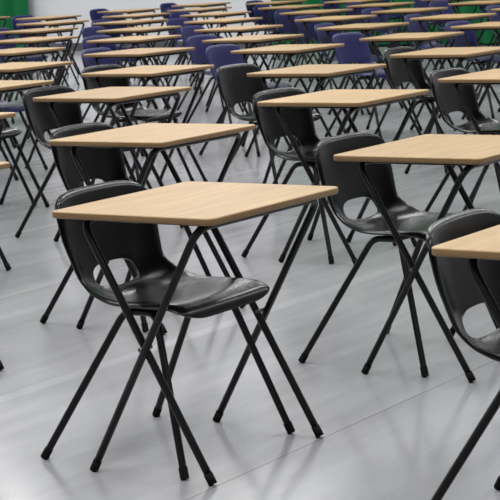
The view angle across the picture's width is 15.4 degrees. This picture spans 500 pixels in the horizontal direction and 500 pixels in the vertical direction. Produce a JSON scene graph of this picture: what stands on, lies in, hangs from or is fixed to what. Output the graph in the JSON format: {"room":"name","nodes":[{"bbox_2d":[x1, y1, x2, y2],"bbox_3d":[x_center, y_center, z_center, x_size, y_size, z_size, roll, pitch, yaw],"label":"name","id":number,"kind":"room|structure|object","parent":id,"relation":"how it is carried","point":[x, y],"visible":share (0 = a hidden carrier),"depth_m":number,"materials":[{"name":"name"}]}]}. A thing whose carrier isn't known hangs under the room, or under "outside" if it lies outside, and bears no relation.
{"room":"exam hall","nodes":[
{"label":"exam hall","id":0,"kind":"room"},
{"bbox_2d":[28,0,271,42],"bbox_3d":[3.939,-6.081,22.875,32.200,7.000,0.200,3,11,35],"label":"wall","id":1,"kind":"structure","parent":0,"point":[37,8],"depth_m":27.49,"materials":[{"name":"grey paint"}]},
{"bbox_2d":[35,41,496,50],"bbox_3d":[4.138,-2.667,23.279,32.000,0.120,0.020,3,11,35],"label":"baseboard","id":2,"kind":"structure","parent":1,"relation":"attached to","point":[179,43],"depth_m":27.01,"materials":[{"name":"grey"}]},
{"bbox_2d":[0,44,499,499],"bbox_3d":[-3.410,-0.472,12.563,32.000,0.001,26.600,3,11,35],"label":"floor","id":3,"kind":"structure","parent":0,"point":[391,431],"depth_m":6.22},
{"bbox_2d":[0,162,9,369],"bbox_3d":[-1.165,0.093,6.126,0.530,0.712,0.615,3,11,35],"label":"desk","id":4,"kind":"object","parent":3,"relation":"on","point":[3,165],"visible":1,"depth_m":6.15,"materials":[{"name":"brown wood"}]},
{"bbox_2d":[0,16,9,27],"bbox_3d":[-3.342,-2.515,22.937,0.530,0.712,0.615,4,11,36],"label":"desk","id":5,"kind":"object","parent":3,"relation":"on","point":[1,18],"visible":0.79,"depth_m":22.95,"materials":[{"name":"brown wood"}]},
{"bbox_2d":[0,112,15,270],"bbox_3d":[-1.404,-0.224,8.164,0.530,0.712,0.615,3,11,35],"label":"desk","id":6,"kind":"object","parent":3,"relation":"on","point":[3,115],"visible":1,"depth_m":8.23,"materials":[{"name":"brown wood"}]},
{"bbox_2d":[1,79,22,100],"bbox_3d":[-1.968,-1.182,14.178,0.509,0.738,0.533,4,11,36],"label":"plastic chair","id":7,"kind":"object","parent":3,"relation":"on","point":[20,92],"visible":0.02,"depth_m":14.33,"materials":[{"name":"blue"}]},
{"bbox_2d":[0,0,28,47],"bbox_3d":[-5.335,-5.356,29.153,4.500,4.470,0.197,3,11,35],"label":"curtain","id":8,"kind":"object","parent":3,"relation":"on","point":[11,8],"visible":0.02,"depth_m":28.32,"materials":[{"name":"green fabric"}]},
{"bbox_2d":[0,127,36,205],"bbox_3d":[-1.576,-0.577,10.319,0.509,0.738,0.533,3,11,35],"label":"plastic chair","id":9,"kind":"object","parent":3,"relation":"on","point":[8,132],"visible":0.88,"depth_m":10.38,"materials":[{"name":"plastic"},{"name":"black painted steel"},{"name":"black rubber"}]},
{"bbox_2d":[0,45,37,123],"bbox_3d":[-2.136,-1.498,16.183,0.509,0.738,0.533,2,11,30],"label":"plastic chair","id":10,"kind":"object","parent":3,"relation":"on","point":[1,46],"visible":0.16,"depth_m":16.09,"materials":[{"name":"blue"}]},
{"bbox_2d":[0,99,47,169],"bbox_3d":[-1.711,-0.864,12.130,0.509,0.738,0.533,4,12,38],"label":"plastic chair","id":11,"kind":"object","parent":3,"relation":"on","point":[6,106],"visible":0.73,"depth_m":12.19,"materials":[{"name":"plastic"},{"name":"black painted steel"},{"name":"black rubber"}]},
{"bbox_2d":[0,28,49,99],"bbox_3d":[-2.290,-1.819,18.213,0.509,0.738,0.533,2,11,30],"label":"plastic chair","id":12,"kind":"object","parent":3,"relation":"on","point":[36,58],"visible":0.43,"depth_m":18.30,"materials":[{"name":"blue plastic"}]},
{"bbox_2d":[0,80,53,207],"bbox_3d":[-1.454,-0.556,10.227,0.530,0.712,0.615,3,11,35],"label":"desk","id":13,"kind":"object","parent":3,"relation":"on","point":[6,86],"visible":0.73,"depth_m":10.39,"materials":[{"name":"brown wood"}]},
{"bbox_2d":[0,47,65,147],"bbox_3d":[-1.770,-1.159,14.056,0.530,0.712,0.615,4,11,36],"label":"desk","id":14,"kind":"object","parent":3,"relation":"on","point":[10,53],"visible":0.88,"depth_m":13.92,"materials":[{"name":"brown wood"}]},
{"bbox_2d":[0,61,72,180],"bbox_3d":[-1.514,-0.841,12.007,0.530,0.712,0.615,3,11,33],"label":"desk","id":15,"kind":"object","parent":3,"relation":"on","point":[12,68],"visible":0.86,"depth_m":11.87,"materials":[{"name":"brown wood"}]},
{"bbox_2d":[0,27,77,101],"bbox_3d":[-2.046,-1.792,18.052,0.530,0.712,0.615,4,11,36],"label":"desk","id":16,"kind":"object","parent":3,"relation":"on","point":[37,31],"visible":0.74,"depth_m":17.91,"materials":[{"name":"brown wood"}]},
{"bbox_2d":[9,15,68,78],"bbox_3d":[-2.553,-2.442,22.147,0.509,0.738,0.533,4,12,39],"label":"plastic chair","id":17,"kind":"object","parent":3,"relation":"on","point":[14,22],"visible":0.12,"depth_m":22.15,"materials":[{"name":"plastic"},{"name":"black painted steel"},{"name":"black rubber"}]},
{"bbox_2d":[0,36,78,101],"bbox_3d":[-1.849,-1.467,15.979,0.530,0.712,0.615,3,11,34],"label":"desk","id":18,"kind":"object","parent":3,"relation":"on","point":[31,41],"visible":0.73,"depth_m":15.81,"materials":[{"name":"brown wood"}]},
{"bbox_2d":[17,20,79,85],"bbox_3d":[-2.238,-2.133,20.135,0.509,0.738,0.533,4,12,38],"label":"plastic chair","id":19,"kind":"object","parent":3,"relation":"on","point":[26,21],"visible":0.43,"depth_m":20.21,"materials":[{"name":"plastic"},{"name":"black painted steel"},{"name":"black rubber"}]},
{"bbox_2d":[15,15,81,78],"bbox_3d":[-2.371,-2.415,22.002,0.530,0.712,0.615,3,11,34],"label":"desk","id":20,"kind":"object","parent":3,"relation":"on","point":[61,17],"visible":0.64,"depth_m":21.86,"materials":[{"name":"brown wood"}]},
{"bbox_2d":[16,20,88,85],"bbox_3d":[-2.113,-2.112,20.049,0.530,0.712,0.615,4,11,36],"label":"desk","id":21,"kind":"object","parent":3,"relation":"on","point":[50,24],"visible":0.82,"depth_m":19.92,"materials":[{"name":"brown wood"}]},
{"bbox_2d":[15,85,136,237],"bbox_3d":[-0.846,-0.452,9.309,0.509,0.738,0.533,3,11,35],"label":"plastic chair","id":22,"kind":"object","parent":3,"relation":"on","point":[40,118],"visible":0.44,"depth_m":9.33,"materials":[{"name":"black plastic"},{"name":"black painted steel"},{"name":"black rubber"}]},
{"bbox_2d":[33,87,190,241],"bbox_3d":[-0.658,-0.427,9.172,0.530,0.712,0.615,3,11,35],"label":"desk","id":23,"kind":"object","parent":3,"relation":"on","point":[112,96],"visible":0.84,"depth_m":9.04,"materials":[{"name":"brown wood"}]},
{"bbox_2d":[80,26,143,105],"bbox_3d":[-1.279,-1.720,17.276,0.509,0.738,0.533,3,11,31],"label":"plastic chair","id":24,"kind":"object","parent":3,"relation":"on","point":[87,31],"visible":0.15,"depth_m":17.29,"materials":[{"name":"plastic"},{"name":"black painted steel"},{"name":"black rubber"}]},
{"bbox_2d":[89,8,142,64],"bbox_3d":[-1.726,-2.671,23.294,0.509,0.738,0.533,3,11,34],"label":"plastic chair","id":25,"kind":"object","parent":3,"relation":"on","point":[94,15],"visible":0.16,"depth_m":23.32,"materials":[{"name":"plastic"},{"name":"black painted steel"},{"name":"black rubber"}]},
{"bbox_2d":[82,35,158,125],"bbox_3d":[-1.083,-1.394,15.203,0.509,0.738,0.533,3,11,35],"label":"plastic chair","id":26,"kind":"object","parent":3,"relation":"on","point":[113,47],"visible":0.15,"depth_m":15.27,"materials":[{"name":"plastic"},{"name":"black painted steel"},{"name":"black rubber"}]},
{"bbox_2d":[91,19,152,83],"bbox_3d":[-1.351,-2.025,19.180,0.509,0.738,0.533,3,11,34],"label":"plastic chair","id":27,"kind":"object","parent":3,"relation":"on","point":[124,46],"visible":0.32,"depth_m":19.27,"materials":[{"name":"blue plastic"}]},
{"bbox_2d":[81,47,163,151],"bbox_3d":[-0.904,-1.066,13.116,0.509,0.738,0.533,2,11,30],"label":"plastic chair","id":28,"kind":"object","parent":3,"relation":"on","point":[87,61],"visible":0.18,"depth_m":13.16,"materials":[{"name":"plastic"},{"name":"black painted steel"},{"name":"black rubber"}]},
{"bbox_2d":[40,122,211,331],"bbox_3d":[-0.469,-0.112,7.085,0.509,0.738,0.533,3,11,33],"label":"plastic chair","id":29,"kind":"object","parent":3,"relation":"on","point":[105,164],"visible":0.34,"depth_m":7.16,"materials":[{"name":"black plastic"},{"name":"black painted steel"},{"name":"black rubber"}]},
{"bbox_2d":[97,8,159,63],"bbox_3d":[-1.494,-2.642,23.115,0.530,0.712,0.615,3,11,34],"label":"desk","id":30,"kind":"object","parent":3,"relation":"on","point":[128,11],"visible":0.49,"depth_m":22.93,"materials":[{"name":"brown wood"}]},
{"bbox_2d":[103,13,156,78],"bbox_3d":[-1.387,-2.350,21.198,0.509,0.738,0.533,3,11,33],"label":"plastic chair","id":31,"kind":"object","parent":3,"relation":"on","point":[108,14],"visible":0.11,"depth_m":21.32,"materials":[{"name":"blue plastic"}]},
{"bbox_2d":[93,19,167,86],"bbox_3d":[-1.212,-2.008,19.112,0.530,0.712,0.615,4,11,35],"label":"desk","id":32,"kind":"object","parent":3,"relation":"on","point":[129,23],"visible":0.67,"depth_m":18.94,"materials":[{"name":"brown wood"}]},
{"bbox_2d":[86,35,181,124],"bbox_3d":[-0.922,-1.375,15.114,0.530,0.712,0.615,3,11,34],"label":"desk","id":33,"kind":"object","parent":3,"relation":"on","point":[135,40],"visible":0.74,"depth_m":14.93,"materials":[{"name":"brown wood"}]},
{"bbox_2d":[102,13,170,78],"bbox_3d":[-1.274,-2.326,21.095,0.530,0.712,0.615,4,11,35],"label":"desk","id":34,"kind":"object","parent":3,"relation":"on","point":[140,15],"visible":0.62,"depth_m":20.90,"materials":[{"name":"brown wood"}]},
{"bbox_2d":[79,64,194,187],"bbox_3d":[-0.703,-0.731,10.986,0.509,0.738,0.533,3,11,35],"label":"plastic chair","id":35,"kind":"object","parent":3,"relation":"on","point":[146,115],"visible":0.62,"depth_m":11.01,"materials":[{"name":"black plastic"},{"name":"black painted steel"},{"name":"black rubber"}]},
{"bbox_2d":[83,47,194,156],"bbox_3d":[-0.756,-1.043,13.010,0.530,0.712,0.615,4,11,36],"label":"desk","id":36,"kind":"object","parent":3,"relation":"on","point":[138,53],"visible":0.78,"depth_m":12.84,"materials":[{"name":"brown wood"}]},
{"bbox_2d":[97,26,181,106],"bbox_3d":[-0.999,-1.687,17.062,0.530,0.712,0.615,4,11,36],"label":"desk","id":37,"kind":"object","parent":3,"relation":"on","point":[149,29],"visible":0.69,"depth_m":16.91,"materials":[{"name":"brown wood"}]},
{"bbox_2d":[81,65,213,188],"bbox_3d":[-0.576,-0.706,10.867,0.530,0.712,0.615,3,11,35],"label":"desk","id":38,"kind":"object","parent":3,"relation":"on","point":[150,72],"visible":0.82,"depth_m":10.72,"materials":[{"name":"brown wood"}]},
{"bbox_2d":[49,123,254,333],"bbox_3d":[-0.344,-0.091,6.998,0.530,0.712,0.615,3,11,34],"label":"desk","id":39,"kind":"object","parent":3,"relation":"on","point":[159,137],"visible":0.82,"depth_m":6.85,"materials":[{"name":"brown wood"}]},
{"bbox_2d":[41,180,294,479],"bbox_3d":[-0.245,0.190,5.148,0.509,0.738,0.533,3,11,35],"label":"plastic chair","id":40,"kind":"object","parent":3,"relation":"on","point":[195,296],"visible":0.9,"depth_m":5.14,"materials":[{"name":"black plastic"},{"name":"black painted steel"},{"name":"black rubber"}]},
{"bbox_2d":[163,7,192,64],"bbox_3d":[-0.734,-2.549,22.215,0.509,0.738,0.533,4,11,37],"label":"plastic chair","id":41,"kind":"object","parent":3,"relation":"on","point":[170,8],"visible":0.07,"depth_m":22.20,"materials":[{"name":"blue plastic"}]},
{"bbox_2d":[157,3,203,59],"bbox_3d":[-0.896,-2.886,24.347,0.509,0.738,0.533,3,11,33],"label":"plastic chair","id":42,"kind":"object","parent":3,"relation":"on","point":[163,6],"visible":0.13,"depth_m":24.31,"materials":[{"name":"blue plastic"}]},
{"bbox_2d":[166,18,201,94],"bbox_3d":[-0.536,-1.929,18.325,0.509,0.738,0.533,4,11,36],"label":"plastic chair","id":43,"kind":"object","parent":3,"relation":"on","point":[176,21],"visible":0.21,"depth_m":18.35,"materials":[{"name":"blue plastic"}]},
{"bbox_2d":[52,181,337,485],"bbox_3d":[-0.123,0.212,5.056,0.530,0.712,0.615,3,11,35],"label":"desk","id":44,"kind":"object","parent":3,"relation":"on","point":[205,205],"visible":1,"depth_m":4.90,"materials":[{"name":"brown wood"}]},
{"bbox_2d":[167,12,222,79],"bbox_3d":[-0.590,-2.247,20.303,0.509,0.738,0.533,3,11,34],"label":"plastic chair","id":45,"kind":"object","parent":3,"relation":"on","point":[175,14],"visible":0.12,"depth_m":20.31,"materials":[{"name":"blue plastic"}]},
{"bbox_2d":[167,7,231,63],"bbox_3d":[-0.584,-2.527,22.113,0.530,0.712,0.615,4,11,36],"label":"desk","id":46,"kind":"object","parent":3,"relation":"on","point":[206,9],"visible":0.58,"depth_m":21.91,"materials":[{"name":"brown wood"}]},
{"bbox_2d":[171,2,230,35],"bbox_3d":[-0.618,-2.852,24.129,0.530,0.712,0.615,3,11,34],"label":"desk","id":47,"kind":"object","parent":3,"relation":"on","point":[201,5],"visible":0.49,"depth_m":23.94,"materials":[{"name":"brown wood"}]},
{"bbox_2d":[177,25,252,109],"bbox_3d":[-0.323,-1.605,16.255,0.509,0.738,0.533,2,11,30],"label":"plastic chair","id":48,"kind":"object","parent":3,"relation":"on","point":[187,31],"visible":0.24,"depth_m":16.20,"materials":[{"name":"blue plastic"}]},
{"bbox_2d":[180,11,250,80],"bbox_3d":[-0.354,-2.218,20.130,0.530,0.712,0.615,4,11,36],"label":"desk","id":49,"kind":"object","parent":3,"relation":"on","point":[216,15],"visible":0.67,"depth_m":19.94,"materials":[{"name":"brown wood"}]},
{"bbox_2d":[184,17,262,91],"bbox_3d":[-0.241,-1.901,18.133,0.530,0.712,0.615,4,11,36],"label":"desk","id":50,"kind":"object","parent":3,"relation":"on","point":[224,21],"visible":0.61,"depth_m":17.94,"materials":[{"name":"brown wood"}]},
{"bbox_2d":[186,34,261,123],"bbox_3d":[-0.197,-1.295,14.300,0.509,0.738,0.533,4,11,36],"label":"plastic chair","id":51,"kind":"object","parent":3,"relation":"on","point":[198,56],"visible":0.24,"depth_m":14.30,"materials":[{"name":"blue plastic"}]},
{"bbox_2d":[194,25,282,111],"bbox_3d":[-0.078,-1.579,16.096,0.530,0.712,0.615,4,11,36],"label":"desk","id":52,"kind":"object","parent":3,"relation":"on","point":[247,28],"visible":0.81,"depth_m":15.94,"materials":[{"name":"brown wood"}]},
{"bbox_2d":[199,44,300,156],"bbox_3d":[-0.014,-1.039,12.659,0.509,0.738,0.533,3,11,35],"label":"plastic chair","id":53,"kind":"object","parent":3,"relation":"on","point":[220,55],"visible":0.39,"depth_m":12.67,"materials":[{"name":"blue plastic"}]},
{"bbox_2d":[202,34,303,133],"bbox_3d":[0.043,-1.268,14.133,0.530,0.712,0.615,4,11,37],"label":"desk","id":54,"kind":"object","parent":3,"relation":"on","point":[254,40],"visible":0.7,"depth_m":13.95,"materials":[{"name":"brown wood"}]},
{"bbox_2d":[216,63,321,183],"bbox_3d":[0.101,-0.669,10.341,0.509,0.738,0.533,4,11,37],"label":"plastic chair","id":55,"kind":"object","parent":3,"relation":"on","point":[234,85],"visible":0.46,"depth_m":10.39,"materials":[{"name":"black plastic"}]},
{"bbox_2d":[246,0,296,59],"bbox_3d":[0.233,-2.783,23.347,0.509,0.738,0.533,4,11,36],"label":"plastic chair","id":56,"kind":"object","parent":3,"relation":"on","point":[248,7],"visible":0.23,"depth_m":23.33,"materials":[{"name":"blue plastic"}]},
{"bbox_2d":[245,0,306,59],"bbox_3d":[0.346,-2.759,23.242,0.530,0.712,0.615,4,11,35],"label":"desk","id":57,"kind":"object","parent":3,"relation":"on","point":[276,3],"visible":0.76,"depth_m":23.03,"materials":[{"name":"brown wood"}]},
{"bbox_2d":[253,5,308,67],"bbox_3d":[0.321,-2.448,21.246,0.509,0.738,0.533,3,11,31],"label":"plastic chair","id":58,"kind":"object","parent":3,"relation":"on","point":[258,13],"visible":0.46,"depth_m":21.29,"materials":[{"name":"blue plastic"}]},
{"bbox_2d":[230,44,343,156],"bbox_3d":[0.272,-1.007,12.453,0.530,0.712,0.615,3,11,35],"label":"desk","id":59,"kind":"object","parent":3,"relation":"on","point":[290,50],"visible":0.76,"depth_m":12.30,"materials":[{"name":"brown wood"}]},
{"bbox_2d":[258,4,324,69],"bbox_3d":[0.490,-2.431,21.169,0.530,0.712,0.615,3,11,34],"label":"desk","id":60,"kind":"object","parent":3,"relation":"on","point":[292,7],"visible":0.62,"depth_m":21.00,"materials":[{"name":"brown wood"}]},
{"bbox_2d":[270,9,328,81],"bbox_3d":[0.541,-2.138,19.266,0.509,0.738,0.533,3,11,34],"label":"plastic chair","id":61,"kind":"object","parent":3,"relation":"on","point":[283,20],"visible":0.38,"depth_m":19.29,"materials":[{"name":"blue plastic"}]},
{"bbox_2d":[247,64,385,203],"bbox_3d":[0.384,-0.637,10.131,0.530,0.712,0.615,3,11,35],"label":"desk","id":62,"kind":"object","parent":3,"relation":"on","point":[323,71],"visible":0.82,"depth_m":9.97,"materials":[{"name":"brown wood"}]},
{"bbox_2d":[280,9,352,81],"bbox_3d":[0.705,-2.120,19.181,0.530,0.712,0.615,3,11,34],"label":"desk","id":63,"kind":"object","parent":3,"relation":"on","point":[319,13],"visible":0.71,"depth_m":18.99,"materials":[{"name":"brown wood"}]},
{"bbox_2d":[241,88,396,263],"bbox_3d":[0.300,-0.354,8.333,0.509,0.738,0.533,4,12,38],"label":"plastic chair","id":64,"kind":"object","parent":3,"relation":"on","point":[300,122],"visible":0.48,"depth_m":8.36,"materials":[{"name":"black plastic"}]},
{"bbox_2d":[293,15,363,90],"bbox_3d":[0.704,-1.831,17.313,0.509,0.738,0.533,4,12,37],"label":"plastic chair","id":65,"kind":"object","parent":3,"relation":"on","point":[300,28],"visible":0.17,"depth_m":17.34,"materials":[{"name":"blue plastic"}]},
{"bbox_2d":[294,15,376,90],"bbox_3d":[0.812,-1.805,17.203,0.530,0.712,0.615,4,11,36],"label":"desk","id":66,"kind":"object","parent":3,"relation":"on","point":[339,19],"visible":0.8,"depth_m":17.02,"materials":[{"name":"brown wood"}]},
{"bbox_2d":[257,89,428,263],"bbox_3d":[0.434,-0.331,8.224,0.530,0.712,0.615,3,11,35],"label":"desk","id":67,"kind":"object","parent":3,"relation":"on","point":[353,100],"visible":0.91,"depth_m":8.05,"materials":[{"name":"brown wood"}]},
{"bbox_2d":[318,0,371,60],"bbox_3d":[1.139,-2.662,22.305,0.509,0.738,0.533,3,11,31],"label":"plastic chair","id":68,"kind":"object","parent":3,"relation":"on","point":[327,6],"visible":0.3,"depth_m":22.31,"materials":[{"name":"blue plastic"}]},
{"bbox_2d":[311,23,387,114],"bbox_3d":[0.807,-1.508,15.290,0.509,0.738,0.533,2,11,29],"label":"plastic chair","id":69,"kind":"object","parent":3,"relation":"on","point":[321,35],"visible":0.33,"depth_m":15.28,"materials":[{"name":"blue plastic"}]},
{"bbox_2d":[324,0,382,61],"bbox_3d":[1.278,-2.637,22.186,0.530,0.712,0.615,3,11,35],"label":"desk","id":70,"kind":"object","parent":3,"relation":"on","point":[330,3],"visible":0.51,"depth_m":22.00,"materials":[{"name":"brown wood"}]},
{"bbox_2d":[317,22,408,114],"bbox_3d":[0.947,-1.492,15.225,0.530,0.712,0.615,4,11,35],"label":"desk","id":71,"kind":"object","parent":3,"relation":"on","point":[367,27],"visible":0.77,"depth_m":15.06,"materials":[{"name":"brown wood"}]},
{"bbox_2d":[345,2,397,63],"bbox_3d":[1.328,-2.361,20.387,0.509,0.738,0.533,4,11,35],"label":"plastic chair","id":72,"kind":"object","parent":3,"relation":"on","point":[359,11],"visible":0.18,"depth_m":20.43,"materials":[{"name":"blue plastic"}]},
{"bbox_2d":[324,32,422,136],"bbox_3d":[0.881,-1.205,13.392,0.509,0.738,0.533,5,12,40],"label":"plastic chair","id":73,"kind":"object","parent":3,"relation":"on","point":[354,50],"visible":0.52,"depth_m":13.47,"materials":[{"name":"blue plastic"}]},
{"bbox_2d":[347,2,414,68],"bbox_3d":[1.453,-2.341,20.299,0.530,0.712,0.615,3,11,33],"label":"desk","id":74,"kind":"object","parent":3,"relation":"on","point":[385,6],"visible":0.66,"depth_m":20.10,"materials":[{"name":"brown wood"}]},
{"bbox_2d":[357,8,425,83],"bbox_3d":[1.389,-2.034,18.344,0.509,0.738,0.533,4,12,38],"label":"plastic chair","id":75,"kind":"object","parent":3,"relation":"on","point":[367,11],"visible":0.23,"depth_m":18.43,"materials":[{"name":"blue plastic"}]},
{"bbox_2d":[298,132,498,376],"bbox_3d":[0.500,-0.012,6.154,0.509,0.738,0.533,4,12,38],"label":"plastic chair","id":76,"kind":"object","parent":3,"relation":"on","point":[409,221],"visible":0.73,"depth_m":6.17,"materials":[{"name":"black plastic"}]},
{"bbox_2d":[376,0,420,49],"bbox_3d":[1.820,-2.886,23.467,0.509,0.738,0.533,3,11,34],"label":"plastic chair","id":77,"kind":"object","parent":3,"relation":"on","point":[390,16],"visible":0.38,"depth_m":23.57,"materials":[{"name":"blue plastic"}]},
{"bbox_2d":[371,7,447,83],"bbox_3d":[1.583,-2.010,18.215,0.530,0.712,0.615,4,11,36],"label":"desk","id":78,"kind":"object","parent":3,"relation":"on","point":[406,11],"visible":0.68,"depth_m":18.04,"materials":[{"name":"brown wood"}]},
{"bbox_2d":[359,32,463,134],"bbox_3d":[1.169,-1.174,13.191,0.530,0.712,0.615,3,11,33],"label":"desk","id":79,"kind":"object","parent":3,"relation":"on","point":[420,38],"visible":0.77,"depth_m":13.02,"materials":[{"name":"brown wood"}]},
{"bbox_2d":[392,0,431,49],"bbox_3d":[2.094,-2.852,23.245,0.530,0.712,0.615,3,11,34],"label":"desk","id":80,"kind":"object","parent":3,"relation":"on","point":[392,0],"visible":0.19,"depth_m":23.05,"materials":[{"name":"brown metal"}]},
{"bbox_2d":[333,134,499,382],"bbox_3d":[0.667,0.014,6.022,0.530,0.712,0.615,3,11,35],"label":"desk","id":81,"kind":"object","parent":3,"relation":"on","point":[471,152],"visible":0.92,"depth_m":5.82,"materials":[{"name":"brown wood"}]},
{"bbox_2d":[413,0,446,60],"bbox_3d":[2.166,-2.574,21.422,0.509,0.738,0.533,4,11,36],"label":"plastic chair","id":82,"kind":"object","parent":3,"relation":"on","point":[418,3],"visible":0.22,"depth_m":21.44,"materials":[{"name":"blue plastic"}]},
{"bbox_2d":[384,46,478,173],"bbox_3d":[1.091,-0.862,11.209,0.509,0.738,0.533,3,11,35],"label":"plastic chair","id":83,"kind":"object","parent":3,"relation":"on","point":[397,72],"visible":0.43,"depth_m":11.27,"materials":[{"name":"black plastic"}]},
{"bbox_2d":[404,14,463,88],"bbox_3d":[1.627,-1.708,16.259,0.509,0.738,0.533,2,11,30],"label":"plastic chair","id":84,"kind":"object","parent":3,"relation":"on","point":[413,27],"visible":0.44,"depth_m":16.33,"materials":[{"name":"blue plastic"}]},
{"bbox_2d":[390,47,499,173],"bbox_3d":[1.229,-0.840,11.107,0.530,0.712,0.615,3,11,35],"label":"desk","id":85,"kind":"object","parent":3,"relation":"on","point":[462,53],"visible":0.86,"depth_m":10.91,"materials":[{"name":"brown wood"}]},
{"bbox_2d":[421,0,479,60],"bbox_3d":[2.349,-2.547,21.279,0.530,0.712,0.615,3,11,34],"label":"desk","id":86,"kind":"object","parent":3,"relation":"on","point":[428,1],"visible":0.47,"depth_m":21.07,"materials":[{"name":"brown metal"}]},
{"bbox_2d":[410,13,495,99],"bbox_3d":[1.789,-1.690,16.172,0.530,0.712,0.615,4,11,36],"label":"desk","id":87,"kind":"object","parent":3,"relation":"on","point":[445,17],"visible":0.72,"depth_m":16.00,"materials":[{"name":"brown wood"}]},
{"bbox_2d":[424,0,487,70],"bbox_3d":[2.171,-2.270,19.547,0.509,0.738,0.533,5,12,40],"label":"plastic chair","id":88,"kind":"object","parent":3,"relation":"on","point":[439,3],"visible":0.22,"depth_m":19.61,"materials":[{"name":"blue plastic"}]},
{"bbox_2d":[424,67,499,211],"bbox_3d":[1.162,-0.525,9.107,0.509,0.738,0.533,3,11,35],"label":"plastic chair","id":89,"kind":"object","parent":3,"relation":"on","point":[447,100],"visible":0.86,"depth_m":9.16,"materials":[{"name":"black plastic"}]},
{"bbox_2d":[426,208,499,499],"bbox_3d":[0.677,0.289,4.236,0.509,0.738,0.533,3,11,32],"label":"plastic chair","id":90,"kind":"object","parent":3,"relation":"on","point":[458,291],"visible":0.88,"depth_m":4.22,"materials":[{"name":"black plastic"}]},
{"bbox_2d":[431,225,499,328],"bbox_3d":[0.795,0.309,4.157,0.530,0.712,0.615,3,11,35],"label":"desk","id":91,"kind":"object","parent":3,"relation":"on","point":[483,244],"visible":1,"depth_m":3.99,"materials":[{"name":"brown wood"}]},
{"bbox_2d":[438,69,499,210],"bbox_3d":[1.301,-0.503,9.005,0.530,0.712,0.615,3,11,35],"label":"desk","id":92,"kind":"object","parent":3,"relation":"on","point":[487,77],"visible":0.76,"depth_m":8.82,"materials":[{"name":"brown wood"}]},
{"bbox_2d":[438,21,499,118],"bbox_3d":[1.794,-1.410,14.361,0.509,0.738,0.533,4,12,37],"label":"plastic chair","id":93,"kind":"object","parent":3,"relation":"on","point":[470,35],"visible":0.54,"depth_m":14.41,"materials":[{"name":"blue plastic"}]},
{"bbox_2d":[448,0,499,66],"bbox_3d":[2.460,-2.240,19.346,0.530,0.712,0.615,4,11,36],"label":"desk","id":94,"kind":"object","parent":3,"relation":"on","point":[484,2],"visible":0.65,"depth_m":19.14,"materials":[{"name":"brown wood"}]},
{"bbox_2d":[450,22,499,119],"bbox_3d":[1.932,-1.385,14.240,0.530,0.712,0.615,4,11,36],"label":"desk","id":95,"kind":"object","parent":3,"relation":"on","point":[495,26],"visible":0.82,"depth_m":14.04,"materials":[{"name":"brown wood"}]},
{"bbox_2d":[477,0,493,44],"bbox_3d":[2.991,-2.773,22.385,0.509,0.738,0.533,2,11,29],"label":"plastic chair","id":96,"kind":"object","parent":3,"relation":"on","point":[477,0],"visible":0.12,"depth_m":22.44,"materials":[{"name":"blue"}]},
{"bbox_2d":[486,5,499,69],"bbox_3d":[2.484,-1.935,17.377,0.509,0.738,0.533,2,11,30],"label":"plastic chair","id":97,"kind":"object","parent":3,"relation":"on","point":[496,18],"visible":0.55,"depth_m":17.40,"materials":[{"name":"blue plastic"}]},
{"bbox_2d":[273,40,292,45],"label":"curtain","id":98,"kind":"object","parent":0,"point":[288,42],"depth_m":25.66,"materials":[{"name":"green fabric"}]},
{"bbox_2d":[271,0,322,20],"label":"curtain","id":99,"kind":"object","parent":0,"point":[309,2],"depth_m":25.18,"materials":[{"name":"green fabric"}]},
{"bbox_2d":[337,0,344,15],"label":"curtain","id":100,"kind":"object","parent":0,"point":[342,6],"depth_m":25.04,"materials":[{"name":"green fabric"}]},
{"bbox_2d":[387,17,401,22],"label":"curtain","id":101,"kind":"object","parent":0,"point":[389,21],"depth_m":24.48,"materials":[{"name":"green fabric"}]},
{"bbox_2d":[389,0,413,9],"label":"curtain","id":102,"kind":"object","parent":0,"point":[411,5],"depth_m":24.44,"materials":[{"name":"green fabric"}]},
{"bbox_2d":[427,23,444,31],"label":"curtain","id":103,"kind":"object","parent":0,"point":[436,28],"depth_m":24.18,"materials":[{"name":"green fabric"}]},
{"bbox_2d":[451,0,486,13],"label":"curtain","id":104,"kind":"object","parent":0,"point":[465,9],"depth_m":23.86,"materials":[{"name":"green fabric"}]},
{"bbox_2d":[470,18,486,23],"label":"curtain","id":105,"kind":"object","parent":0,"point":[478,20],"depth_m":23.88,"materials":[{"name":"green fabric"}]},
{"bbox_2d":[476,30,497,43],"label":"curtain","id":106,"kind":"object","parent":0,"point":[486,37],"depth_m":23.68,"materials":[{"name":"green fabric"}]}
]}

